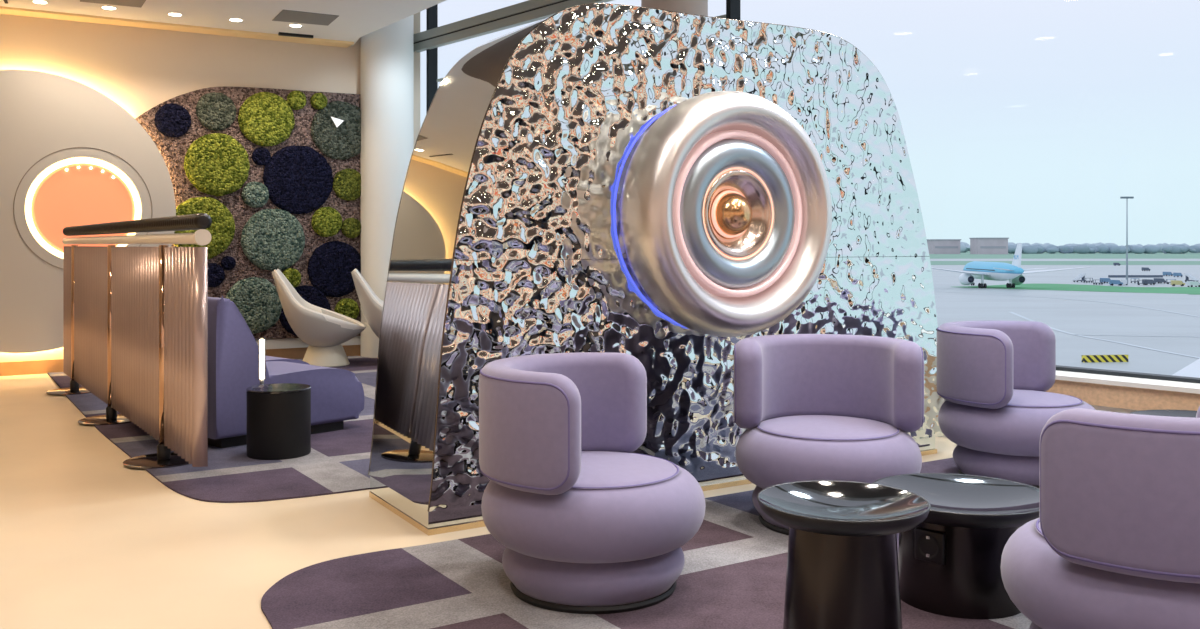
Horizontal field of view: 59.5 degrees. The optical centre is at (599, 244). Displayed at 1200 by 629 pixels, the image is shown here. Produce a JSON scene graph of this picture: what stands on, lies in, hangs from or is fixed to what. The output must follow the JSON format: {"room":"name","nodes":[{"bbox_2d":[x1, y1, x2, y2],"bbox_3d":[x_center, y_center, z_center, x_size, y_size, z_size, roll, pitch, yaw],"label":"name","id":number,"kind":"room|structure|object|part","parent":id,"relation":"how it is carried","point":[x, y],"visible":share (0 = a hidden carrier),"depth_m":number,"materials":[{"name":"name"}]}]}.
{"room":"airport terminal","nodes":[
{"label":"airport terminal","id":0,"kind":"room"},
{"bbox_2d":[0,12,419,361],"bbox_3d":[-6.653,-1.250,8.513,10.900,4.800,0.200,0,0,-31],"label":"wall","id":1,"kind":"structure","parent":0,"point":[139,69],"depth_m":9.88,"materials":[{"name":"paint"}]},
{"bbox_2d":[0,70,175,352],"bbox_3d":[-5.067,-0.294,9.251,2.480,2.479,0.115,0,0,-31],"label":"disc","id":2,"kind":"object","parent":1,"relation":"attached to","point":[46,119],"visible":0.73,"depth_m":9.34,"materials":[{"name":"grey paint"}]},
{"bbox_2d":[0,6,353,47],"bbox_3d":[-6.885,-2.040,8.120,10.100,0.020,0.240,0,0,-31],"label":"trim","id":3,"kind":"structure","parent":1,"relation":"attached to","point":[3,10],"depth_m":9.76,"materials":[{"name":"brown"}]},
{"bbox_2d":[0,345,359,375],"bbox_3d":[-6.856,1.090,8.268,10.300,0.120,0.015,0,0,-31],"label":"baseboard","id":4,"kind":"structure","parent":1,"relation":"attached to","point":[38,366],"depth_m":9.41,"materials":[{"name":"brown wood"}]},
{"bbox_2d":[126,86,360,338],"bbox_3d":[-3.380,-0.307,10.268,2.320,2.494,0.132,0,0,-31],"label":"wall","id":5,"kind":"structure","parent":1,"relation":"attached to","point":[278,183],"depth_m":10.32,"materials":[{"name":"plant"}]},
{"bbox_2d":[331,117,343,126],"bbox_3d":[-2.655,-1.240,10.618,0.134,0.108,0.010,0,0,-31],"label":"sign","id":6,"kind":"object","parent":5,"relation":"attached to","point":[337,122],"visible":1,"depth_m":10.62,"materials":[{"name":"white plastic"}]},
{"bbox_2d":[256,336,360,348],"bbox_3d":[-3.329,0.983,10.357,2.100,0.095,0.030,0,0,-31],"label":"trim","id":7,"kind":"structure","parent":1,"relation":"attached to","point":[290,342],"depth_m":10.48,"materials":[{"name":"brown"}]},
{"bbox_2d":[414,0,612,113],"bbox_3d":[1.537,-1.465,7.168,0.170,4.370,11.121,0,0,-41],"label":"window frame","id":8,"kind":"structure","parent":1,"relation":"in","point":[432,12],"depth_m":10.33,"materials":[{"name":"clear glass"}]},
{"bbox_2d":[937,399,1140,437],"bbox_3d":[1.550,1.000,7.099,0.320,0.300,10.999,0,0,-41],"label":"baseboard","id":9,"kind":"structure","parent":1,"relation":"attached to","point":[1101,408],"depth_m":5.53,"materials":[{"name":"white"}]},
{"bbox_2d":[1045,380,1199,410],"bbox_3d":[1.505,0.791,7.060,0.240,0.118,10.999,0,0,-41],"label":"trim","id":10,"kind":"structure","parent":1,"relation":"attached to","point":[1133,398],"depth_m":5.44,"materials":[{"name":"brown wood"}]},
{"bbox_2d":[1055,370,1199,393],"bbox_3d":[1.497,0.720,7.054,0.260,0.024,10.999,0,0,-41],"label":"trim","id":11,"kind":"structure","parent":1,"relation":"attached to","point":[1155,384],"depth_m":5.48,"materials":[{"name":"white"}]},
{"bbox_2d":[437,0,739,81],"bbox_3d":[-0.387,-1.465,9.458,0.110,4.370,4.294,0,0,-41],"label":"window frame","id":12,"kind":"structure","parent":11,"relation":"on","point":[732,6],"depth_m":7.82,"materials":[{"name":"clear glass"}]},
{"bbox_2d":[1056,365,1199,383],"bbox_3d":[2.378,-1.465,6.234,0.110,4.370,4.291,0,0,-41],"label":"window frame","id":13,"kind":"structure","parent":11,"relation":"on","point":[1058,367],"depth_m":5.64,"materials":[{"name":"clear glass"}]},
{"bbox_2d":[0,0,445,45],"bbox_3d":[-1.647,-2.175,0.241,13.864,0.250,20.749,0,0,-41],"label":"ceiling","id":14,"kind":"structure","parent":0,"point":[356,19],"depth_m":9.26,"materials":[{"name":"white paint"}]},
{"bbox_2d":[31,0,48,3],"bbox_3d":[-4.724,-2.048,8.858,0.140,0.004,0.140,0,0,0],"label":"recessed light","id":15,"kind":"object","parent":14,"relation":"in","point":[32,1],"visible":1,"depth_m":8.86,"materials":[{"name":"white"}]},
{"bbox_2d":[100,6,117,9],"bbox_3d":[-4.247,-2.048,9.082,0.140,0.004,0.140,0,0,0],"label":"recessed light","id":16,"kind":"object","parent":14,"relation":"in","point":[104,7],"visible":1,"depth_m":9.09,"materials":[{"name":"white"}]},
{"bbox_2d":[80,0,145,7],"bbox_3d":[-4.025,-2.048,8.700,0.474,0.008,0.556,0,0,-30],"label":"ceiling vent","id":17,"kind":"object","parent":14,"relation":"in","point":[132,3],"visible":1,"depth_m":8.85,"materials":[{"name":"grey metal"}]},
{"bbox_2d":[167,13,182,16],"bbox_3d":[-3.780,-2.048,9.338,0.140,0.004,0.140,0,0,0],"label":"recessed light","id":18,"kind":"object","parent":14,"relation":"in","point":[176,14],"visible":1,"depth_m":9.33,"materials":[{"name":"white plastic"}]},
{"bbox_2d":[228,18,243,21],"bbox_3d":[-3.316,-2.048,9.567,0.140,0.004,0.140,0,0,0],"label":"recessed light","id":19,"kind":"object","parent":14,"relation":"in","point":[232,19],"visible":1,"depth_m":9.57,"materials":[{"name":"white"}]},
{"bbox_2d":[278,32,312,37],"bbox_3d":[-2.954,-2.039,10.203,0.328,0.026,0.048,0,0,-27],"label":"ceiling vent","id":20,"kind":"object","parent":14,"relation":"in","point":[279,33],"visible":1,"depth_m":10.18,"materials":[{"name":"black metal"}]},
{"bbox_2d":[288,24,302,27],"bbox_3d":[-2.846,-2.048,9.815,0.140,0.004,0.140,0,0,0],"label":"recessed light","id":21,"kind":"object","parent":14,"relation":"in","point":[289,25],"visible":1,"depth_m":9.79,"materials":[{"name":"white plastic"}]},
{"bbox_2d":[272,10,338,25],"bbox_3d":[-2.652,-2.048,9.472,0.502,0.008,0.484,0,0,-28],"label":"ceiling vent","id":22,"kind":"object","parent":14,"relation":"in","point":[284,15],"visible":1,"depth_m":9.43,"materials":[{"name":"grey metal"}]},
{"bbox_2d":[0,374,956,628],"bbox_3d":[-1.647,1.250,0.241,13.864,0.200,20.749,0,0,-41],"label":"floor","id":23,"kind":"structure","parent":0,"point":[89,540],"depth_m":4.17,"materials":[{"name":"plastic"}]},
{"bbox_2d":[47,356,377,502],"bbox_3d":[-1.688,1.146,7.967,3.974,0.008,5.955,0,0,-33],"label":"carpet","id":24,"kind":"object","parent":23,"relation":"on","point":[338,461],"visible":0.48,"depth_m":5.46,"materials":[{"name":"purple and grey carpet textile"}]},
{"bbox_2d":[46,213,211,468],"bbox_3d":[-3.151,0.495,6.780,0.379,1.292,4.552,0,0,-34],"label":"screen","id":25,"kind":"object","parent":24,"relation":"on","point":[135,319],"visible":1,"depth_m":5.90,"materials":[{"name":"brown metal"}]},
{"bbox_3d":[-4.241,0.530,8.434,0.066,1.040,0.530,0,0,-34],"label":"pleated panel","id":26,"kind":"part","parent":25,"relation":"part of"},
{"bbox_3d":[-4.099,1.135,8.174,0.380,0.013,0.380,0,0,0],"label":"foot plate","id":27,"kind":"part","parent":25,"relation":"part of","materials":[{"name":"grey"}]},
{"bbox_3d":[-4.092,0.565,8.179,0.048,1.130,0.048,0,0,0],"label":"post","id":28,"kind":"part","parent":25,"relation":"part of","materials":[{"name":"silver metal"}]},
{"bbox_3d":[-3.620,0.530,7.520,0.066,1.040,1.560,0,0,-34],"label":"pleated panel","id":29,"kind":"part","parent":25,"relation":"part of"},
{"bbox_3d":[-3.188,1.135,6.835,0.380,0.013,0.380,0,0,0],"label":"foot plate","id":30,"kind":"part","parent":25,"relation":"part of","materials":[{"name":"grey"}]},
{"bbox_3d":[-3.181,0.565,6.839,0.048,1.130,0.048,0,0,0],"label":"post","id":31,"kind":"part","parent":25,"relation":"part of","materials":[{"name":"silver metal"}]},
{"bbox_3d":[-3.138,-0.032,6.796,0.054,0.054,4.540,0,0,-34],"label":"rail","id":32,"kind":"part","parent":25,"relation":"part of","materials":[{"name":"white"}]},
{"bbox_3d":[-2.727,0.530,6.205,0.066,1.040,1.500,0,0,-34],"label":"pleated panel","id":33,"kind":"part","parent":25,"relation":"part of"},
{"bbox_3d":[-2.311,1.135,5.544,0.380,0.013,0.380,0,0,0],"label":"foot plate","id":34,"kind":"part","parent":25,"relation":"part of","materials":[{"name":"grey"}]},
{"bbox_3d":[-2.305,0.565,5.549,0.048,1.130,0.048,0,0,0],"label":"post","id":35,"kind":"part","parent":25,"relation":"part of","materials":[{"name":"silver metal"}]},
{"bbox_3d":[-2.077,0.530,5.250,0.066,1.040,0.690,0,0,-34],"label":"pleated panel","id":36,"kind":"part","parent":25,"relation":"part of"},
{"bbox_2d":[246,383,310,459],"bbox_3d":[-1.755,0.960,5.740,0.340,0.364,0.340,0,0,0],"label":"table","id":37,"kind":"object","parent":24,"relation":"on","point":[278,415],"visible":1,"depth_m":5.60,"materials":[{"name":"black metal"}]},
{"bbox_2d":[259,339,264,384],"bbox_3d":[-1.835,0.637,5.700,0.104,0.279,0.104,0,0,0],"label":"lamp","id":38,"kind":"object","parent":37,"relation":"on","point":[261,341],"visible":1,"depth_m":5.69,"materials":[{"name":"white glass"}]},
{"bbox_2d":[208,296,364,447],"bbox_3d":[-2.033,0.710,6.405,0.630,0.864,0.999,0,0,42],"label":"sofa","id":39,"kind":"object","parent":24,"relation":"on","point":[337,395],"visible":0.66,"depth_m":5.95,"materials":[{"name":"fabric"}]},
{"bbox_3d":[-2.252,0.680,6.160,0.630,0.804,0.341,0,0,42],"label":"backrest","id":40,"kind":"part","parent":39,"relation":"part of","materials":[{"name":"fabric"}]},
{"bbox_3d":[-1.939,0.917,6.511,0.606,0.339,0.716,0,0,42],"label":"seat","id":41,"kind":"part","parent":39,"relation":"part of","materials":[{"name":"fabric"}]},
{"bbox_2d":[265,356,309,364],"bbox_3d":[-2.461,0.710,6.933,0.630,0.864,0.999,0,0,42],"label":"lounge chair","id":42,"kind":"object","parent":24,"relation":"on","point":[267,358],"visible":0.09,"depth_m":6.95,"materials":[{"name":"fabric"}]},
{"bbox_2d":[272,269,365,366],"bbox_3d":[-2.672,0.684,10.009,0.866,0.916,0.694,0,0,-11],"label":"shell chair","id":43,"kind":"object","parent":24,"relation":"on","point":[323,330],"visible":0.99,"depth_m":9.78,"materials":[{"name":"grey plastic"}]},
{"bbox_2d":[351,268,383,337],"bbox_3d":[-1.952,0.684,10.110,0.866,0.916,0.694,0,0,-11],"label":"shell chair","id":44,"kind":"object","parent":24,"relation":"on","point":[372,306],"visible":0.3,"depth_m":9.82,"materials":[{"name":"grey plastic"}]},
{"bbox_2d":[360,14,413,357],"bbox_3d":[-2.210,-1.200,10.900,0.540,4.700,0.540,0,0,0],"label":"column","id":45,"kind":"structure","parent":23,"relation":"on","point":[386,53],"depth_m":10.66,"materials":[{"name":"white paint"}]},
{"bbox_2d":[261,458,1031,628],"bbox_3d":[2.857,1.146,-0.115,6.438,0.008,10.943,0,0,-40],"label":"carpet","id":46,"kind":"object","parent":23,"relation":"on","point":[733,574],"visible":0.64,"depth_m":3.47,"materials":[{"name":"carpet"}]},
{"bbox_2d":[479,352,705,613],"bbox_3d":[-0.024,0.768,3.521,0.752,0.748,0.763,0,0,20],"label":"barrel chair","id":47,"kind":"object","parent":46,"relation":"on","point":[586,523],"visible":1,"depth_m":3.25,"materials":[{"name":"purple fabric"}]},
{"bbox_3d":[-0.164,0.579,3.572,0.460,0.370,0.763,0,0,20],"label":"backrest","id":48,"kind":"part","parent":47,"relation":"part of","materials":[{"name":"purple fabric"}]},
{"bbox_3d":[-0.022,0.856,3.520,0.748,0.257,0.748,0,0,20],"label":"seat","id":49,"kind":"part","parent":47,"relation":"part of","materials":[{"name":"purple fabric"}]},
{"bbox_2d":[502,547,684,605],"bbox_3d":[-0.022,1.048,3.520,0.610,0.148,0.610,0,0,20],"label":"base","id":50,"kind":"object","parent":47,"relation":"on","point":[648,580],"depth_m":3.26,"materials":[{"name":"purple fabric"}]},
{"bbox_2d":[734,334,923,534],"bbox_3d":[0.934,0.768,4.322,0.763,0.748,0.752,0,0,7],"label":"barrel chair","id":51,"kind":"object","parent":46,"relation":"on","point":[840,407],"visible":0.71,"depth_m":4.29,"materials":[{"name":"purple fabric"}]},
{"bbox_2d":[752,486,788,528],"bbox_3d":[0.934,1.048,4.320,0.610,0.148,0.610,0,0,7],"label":"cushion","id":52,"kind":"object","parent":51,"relation":"on","point":[769,523],"depth_m":4.24,"materials":[{"name":"purple fabric"}]},
{"bbox_3d":[0.934,0.856,4.320,0.748,0.257,0.748,0,0,7],"label":"seat","id":53,"kind":"part","parent":51,"relation":"part of","materials":[{"name":"purple fabric"}]},
{"bbox_3d":[0.952,0.579,4.470,0.763,0.370,0.460,0,0,7],"label":"backrest","id":54,"kind":"part","parent":51,"relation":"part of","materials":[{"name":"purple fabric"}]},
{"bbox_2d":[757,480,930,628],"bbox_3d":[0.620,0.896,2.687,0.433,0.492,0.433,0,0,0],"label":"tray table","id":55,"kind":"object","parent":46,"relation":"on","point":[842,572],"visible":1,"depth_m":2.58,"materials":[{"name":"black metal"}]},
{"bbox_2d":[757,480,930,535],"bbox_3d":[0.620,0.675,2.687,0.433,0.050,0.433,0,0,0],"label":"tray","id":56,"kind":"object","parent":55,"relation":"on","point":[813,507],"depth_m":2.72,"materials":[{"name":"black"}]},
{"bbox_2d":[873,473,1039,618],"bbox_3d":[1.166,0.971,3.400,0.570,0.342,0.570,0,0,0],"label":"tray table","id":57,"kind":"object","parent":46,"relation":"on","point":[949,563],"visible":0.82,"depth_m":3.25,"materials":[{"name":"black metal"}]},
{"bbox_2d":[915,527,944,564],"bbox_3d":[1.028,0.937,3.271,0.018,0.100,0.100,0,0,-43],"label":"power socket","id":58,"kind":"object","parent":57,"relation":"attached to","point":[929,541],"depth_m":3.26,"materials":[{"name":"black plastic"}]},
{"bbox_2d":[873,473,1039,527],"bbox_3d":[1.166,0.828,3.400,0.570,0.055,0.570,0,0,0],"label":"tray","id":59,"kind":"object","parent":57,"relation":"on","point":[955,500],"depth_m":3.46,"materials":[{"name":"black"}]},
{"bbox_2d":[937,320,1095,487],"bbox_3d":[2.049,0.768,5.148,0.752,0.748,0.763,0,0,39],"label":"barrel chair","id":60,"kind":"object","parent":46,"relation":"on","point":[994,377],"visible":0.81,"depth_m":4.94,"materials":[{"name":"purple fabric"}]},
{"bbox_2d":[953,445,1039,485],"bbox_3d":[2.050,1.048,5.147,0.610,0.148,0.610,0,0,39],"label":"cushion","id":61,"kind":"object","parent":60,"relation":"on","point":[1022,467],"depth_m":4.91,"materials":[{"name":"purple fabric"}]},
{"bbox_3d":[1.933,0.579,5.242,0.460,0.370,0.763,0,0,39],"label":"backrest","id":62,"kind":"part","parent":60,"relation":"part of","materials":[{"name":"purple fabric"}]},
{"bbox_3d":[2.050,0.856,5.147,0.748,0.257,0.748,0,0,39],"label":"seat","id":63,"kind":"part","parent":60,"relation":"part of","materials":[{"name":"purple fabric"}]},
{"bbox_2d":[1001,406,1199,628],"bbox_3d":[1.431,0.768,2.698,0.763,0.748,0.752,0,0,-30],"label":"barrel chair","id":64,"kind":"object","parent":46,"relation":"on","point":[1114,542],"visible":1,"depth_m":2.42,"materials":[{"name":"purple fabric"}]},
{"bbox_2d":[1029,622,1041,628],"bbox_3d":[1.430,1.048,2.700,0.610,0.148,0.610,0,0,-30],"label":"cushion","id":65,"kind":"object","parent":64,"relation":"on","point":[1033,626],"depth_m":2.78,"materials":[{"name":"purple fabric"}]},
{"bbox_3d":[1.430,0.856,2.700,0.748,0.257,0.748,0,0,-30],"label":"seat","id":66,"kind":"part","parent":64,"relation":"part of","materials":[{"name":"purple fabric"}]},
{"bbox_3d":[1.506,0.579,2.569,0.763,0.370,0.460,0,0,-30],"label":"backrest","id":67,"kind":"part","parent":64,"relation":"part of","materials":[{"name":"purple fabric"}]},
{"bbox_2d":[1129,410,1196,417],"bbox_3d":[2.740,0.971,4.820,0.570,0.342,0.570,0,0,0],"label":"tray table","id":68,"kind":"object","parent":46,"relation":"on","point":[1172,413],"visible":0.1,"depth_m":5.06,"materials":[{"name":"black metal"}]},
{"bbox_2d":[368,3,943,535],"bbox_3d":[0.420,0.033,5.312,3.114,2.233,0.772,0,0,-33],"label":"partition wall","id":69,"kind":"structure","parent":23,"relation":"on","point":[504,245],"depth_m":4.62,"materials":[{"name":"silver metal"}]},
{"bbox_3d":[0.232,-0.012,5.639,3.075,2.133,0.011,0,0,-33],"label":"panel","id":70,"kind":"part","parent":69,"relation":"part of","materials":[{"name":"grey metal"}]},
{"bbox_3d":[0.614,0.558,4.985,3.075,0.991,0.012,0,0,-33],"label":"panel","id":71,"kind":"part","parent":69,"relation":"part of","materials":[{"name":"silver metal"}]},
{"bbox_3d":[0.606,-0.509,4.980,2.843,1.140,0.012,0,0,-33],"label":"panel","id":72,"kind":"part","parent":69,"relation":"part of","materials":[{"name":"silver metal"}]},
{"bbox_2d":[613,91,831,336],"bbox_3d":[0.586,-0.140,4.769,1.112,1.112,0.316,0,0,-33],"label":"ring sculpture","id":73,"kind":"object","parent":69,"relation":"attached to","point":[726,204],"visible":1,"depth_m":4.64,"materials":[{"name":"silver metal"}]},
{"bbox_3d":[0.602,-0.140,4.743,0.400,0.400,0.087,0,0,-33],"label":"dish","id":74,"kind":"part","parent":73,"relation":"part of","materials":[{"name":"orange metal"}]},
{"bbox_2d":[641,0,707,15],"bbox_3d":[0.550,-1.200,7.750,0.490,4.700,0.490,0,0,0],"label":"column","id":75,"kind":"structure","parent":23,"relation":"on","point":[696,7],"depth_m":7.53,"materials":[{"name":"beige paint"}]},
{"label":"outside","id":76,"kind":"structure","parent":0,"visible":0},
{"bbox_2d":[930,259,1199,374],"bbox_3d":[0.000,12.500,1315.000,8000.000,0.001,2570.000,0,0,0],"label":"apron","id":77,"kind":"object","parent":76,"point":[1144,327],"depth_m":200.39,"materials":[{"name":"concrete"}]},
{"bbox_2d":[931,243,1089,287],"bbox_3d":[115.000,6.000,307.500,46.400,13.000,43.000,0,0,0],"label":"airliner","id":78,"kind":"object","parent":77,"relation":"on","point":[996,271],"visible":0.98,"depth_m":302.44,"materials":[{"name":"paint"}]},
{"bbox_2d":[952,292,1199,316],"bbox_3d":[100.199,12.460,230.848,20.229,0.001,97.234,0,0,0],"label":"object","id":79,"kind":"structure","parent":77,"relation":"on","point":[952,292],"depth_m":216.25,"materials":[{"name":"white paint"}]},
{"bbox_2d":[1073,273,1085,281],"bbox_3d":[162.023,11.056,354.814,4.752,2.872,1.512,0,0,-23],"label":"stairs","id":80,"kind":"structure","parent":77,"relation":"on","point":[1081,275],"depth_m":354.54,"materials":[{"name":"white metal"}]},
{"bbox_2d":[1010,312,1199,357],"bbox_3d":[71.233,12.460,155.046,11.201,0.001,81.855,0,0,0],"label":"road marking","id":81,"kind":"object","parent":77,"relation":"on","point":[1010,312],"visible":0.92,"depth_m":136.99,"materials":[{"name":"white paint"}]},
{"bbox_2d":[1082,354,1127,362],"bbox_3d":[53.953,12.125,112.180,5.100,0.750,0.400,0,0,-7],"label":"barrier","id":82,"kind":"object","parent":77,"relation":"on","point":[1085,358],"visible":1,"depth_m":111.97,"materials":[{"name":"yellow plastic"}]},
{"bbox_2d":[1100,278,1110,282],"bbox_3d":[165.576,11.632,343.586,3.744,1.720,1.656,0,0,-17],"label":"van","id":83,"kind":"object","parent":77,"relation":"on","point":[1105,280],"visible":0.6,"depth_m":342.83,"materials":[{"name":"blue metal"}]},
{"bbox_2d":[1109,280,1122,285],"bbox_3d":[159.259,11.632,324.074,3.744,1.720,1.656,0,0,11],"label":"van","id":84,"kind":"object","parent":77,"relation":"on","point":[1111,282],"visible":1,"depth_m":323.48,"materials":[{"name":"blue metal"}]},
{"bbox_2d":[1120,197,1133,283],"bbox_3d":[168.900,-1.500,336.500,3.800,28.000,1.000,0,0,0],"label":"mast","id":85,"kind":"object","parent":77,"relation":"on","point":[1127,198],"visible":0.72,"depth_m":336.32,"materials":[{"name":"grey metal"}]},
{"bbox_2d":[1108,275,1162,277],"bbox_3d":[206.154,12.050,404.146,20.769,0.900,0.600,0,0,0],"label":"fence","id":86,"kind":"object","parent":77,"relation":"on","point":[1109,276],"visible":1,"depth_m":403.81,"materials":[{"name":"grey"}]},
{"bbox_2d":[1142,279,1155,284],"bbox_3d":[172.425,11.632,329.774,3.744,1.720,1.656,0,0,-6],"label":"van","id":87,"kind":"object","parent":77,"relation":"on","point":[1149,281],"visible":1,"depth_m":329.10,"materials":[{"name":"grey"}]},
{"bbox_2d":[1109,335,1195,336],"bbox_3d":[73.739,12.460,144.246,15.652,0.001,3.659,0,0,0],"label":"road marking","id":88,"kind":"object","parent":77,"relation":"on","point":[1109,335],"visible":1,"depth_m":143.00,"materials":[{"name":"white paint"}]},
{"bbox_2d":[1154,278,1165,283],"bbox_3d":[181.818,11.632,340.909,3.744,1.720,1.656,0,0,-17],"label":"van","id":89,"kind":"object","parent":77,"relation":"on","point":[1158,280],"visible":0.88,"depth_m":340.20,"materials":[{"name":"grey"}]},
{"bbox_2d":[1163,272,1172,275],"bbox_3d":[229.032,11.632,423.387,3.744,1.720,1.656,0,0,-11],"label":"van","id":90,"kind":"object","parent":77,"relation":"on","point":[1164,273],"visible":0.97,"depth_m":422.67,"materials":[{"name":"blue metal"}]},
{"bbox_2d":[1171,280,1184,285],"bbox_3d":[176.219,11.632,320.122,3.744,1.720,1.656,0,0,17],"label":"van","id":91,"kind":"object","parent":77,"relation":"on","point":[1173,282],"visible":0.99,"depth_m":319.63,"materials":[{"name":"beige metal"}]},
{"bbox_2d":[1173,273,1182,276],"bbox_3d":[225.781,11.632,410.156,3.744,1.720,1.656,0,0,-29],"label":"van","id":92,"kind":"object","parent":77,"relation":"on","point":[1174,274],"visible":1,"depth_m":409.46,"materials":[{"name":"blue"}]},
{"bbox_2d":[1173,358,1199,377],"bbox_3d":[39.000,7.700,53.075,23.200,9.600,2.250,0,0,0],"label":"bridge","id":93,"kind":"structure","parent":77,"relation":"on","point":[1193,369],"depth_m":53.55,"materials":[{"name":"white"}]},
{"bbox_2d":[1184,273,1198,281],"bbox_3d":[199.930,11.056,354.934,1.512,2.872,4.752,0,0,-19],"label":"stairs","id":94,"kind":"structure","parent":77,"relation":"on","point":[1188,275],"depth_m":355.06,"materials":[{"name":"white metal"}]},
{"bbox_2d":[1187,281,1199,286],"bbox_3d":[176.786,11.632,312.500,3.744,1.720,1.656,0,0,-6],"label":"van","id":95,"kind":"object","parent":77,"relation":"on","point":[1189,283],"visible":0.98,"depth_m":311.81,"materials":[{"name":"white metal"}]},
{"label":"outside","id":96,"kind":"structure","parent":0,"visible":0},
{"bbox_2d":[959,284,1199,294],"bbox_3d":[188.500,12.470,293.969,169.000,0.001,92.062,0,0,0],"label":"grass","id":97,"kind":"structure","parent":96,"point":[1063,287],"depth_m":301.04,"materials":[{"name":"green plant"}]},
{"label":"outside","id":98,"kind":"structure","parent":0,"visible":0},
{"bbox_2d":[930,261,1199,264],"bbox_3d":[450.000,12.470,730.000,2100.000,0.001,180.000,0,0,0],"label":"grass","id":99,"kind":"structure","parent":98,"point":[932,262],"depth_m":748.17,"materials":[{"name":"green plant"}]},
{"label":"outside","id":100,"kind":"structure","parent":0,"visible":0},
{"bbox_2d":[929,251,1199,258],"bbox_3d":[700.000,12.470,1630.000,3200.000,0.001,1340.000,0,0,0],"label":"grass","id":101,"kind":"structure","parent":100,"point":[967,255],"depth_m":1138.60,"materials":[{"name":"green plant"}]},
{"bbox_2d":[927,239,960,253],"bbox_3d":[477.000,2.300,1460.000,40.000,20.400,32.000,0,0,0],"label":"terminal building","id":102,"kind":"structure","parent":101,"relation":"on","point":[935,246],"depth_m":1444.96,"materials":[{"name":"brick"}]},
{"bbox_2d":[969,238,1008,253],"bbox_3d":[526.000,1.300,1420.000,42.000,22.400,32.000,0,0,0],"label":"terminal building","id":103,"kind":"structure","parent":101,"relation":"on","point":[977,245],"depth_m":1404.96,"materials":[{"name":"brick"}]},
{"bbox_2d":[960,242,1199,252],"bbox_3d":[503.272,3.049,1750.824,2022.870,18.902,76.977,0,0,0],"label":"treeline","id":104,"kind":"object","parent":101,"relation":"on","point":[964,247],"visible":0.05,"depth_m":1726.02,"materials":[{"name":"green plant"}]},
{"bbox_2d":[1008,244,1199,253],"bbox_3d":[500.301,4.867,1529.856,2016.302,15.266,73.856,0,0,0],"label":"treeline","id":105,"kind":"object","parent":101,"relation":"on","point":[1035,249],"visible":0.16,"depth_m":1505.83,"materials":[{"name":"green plant"}]}
]}

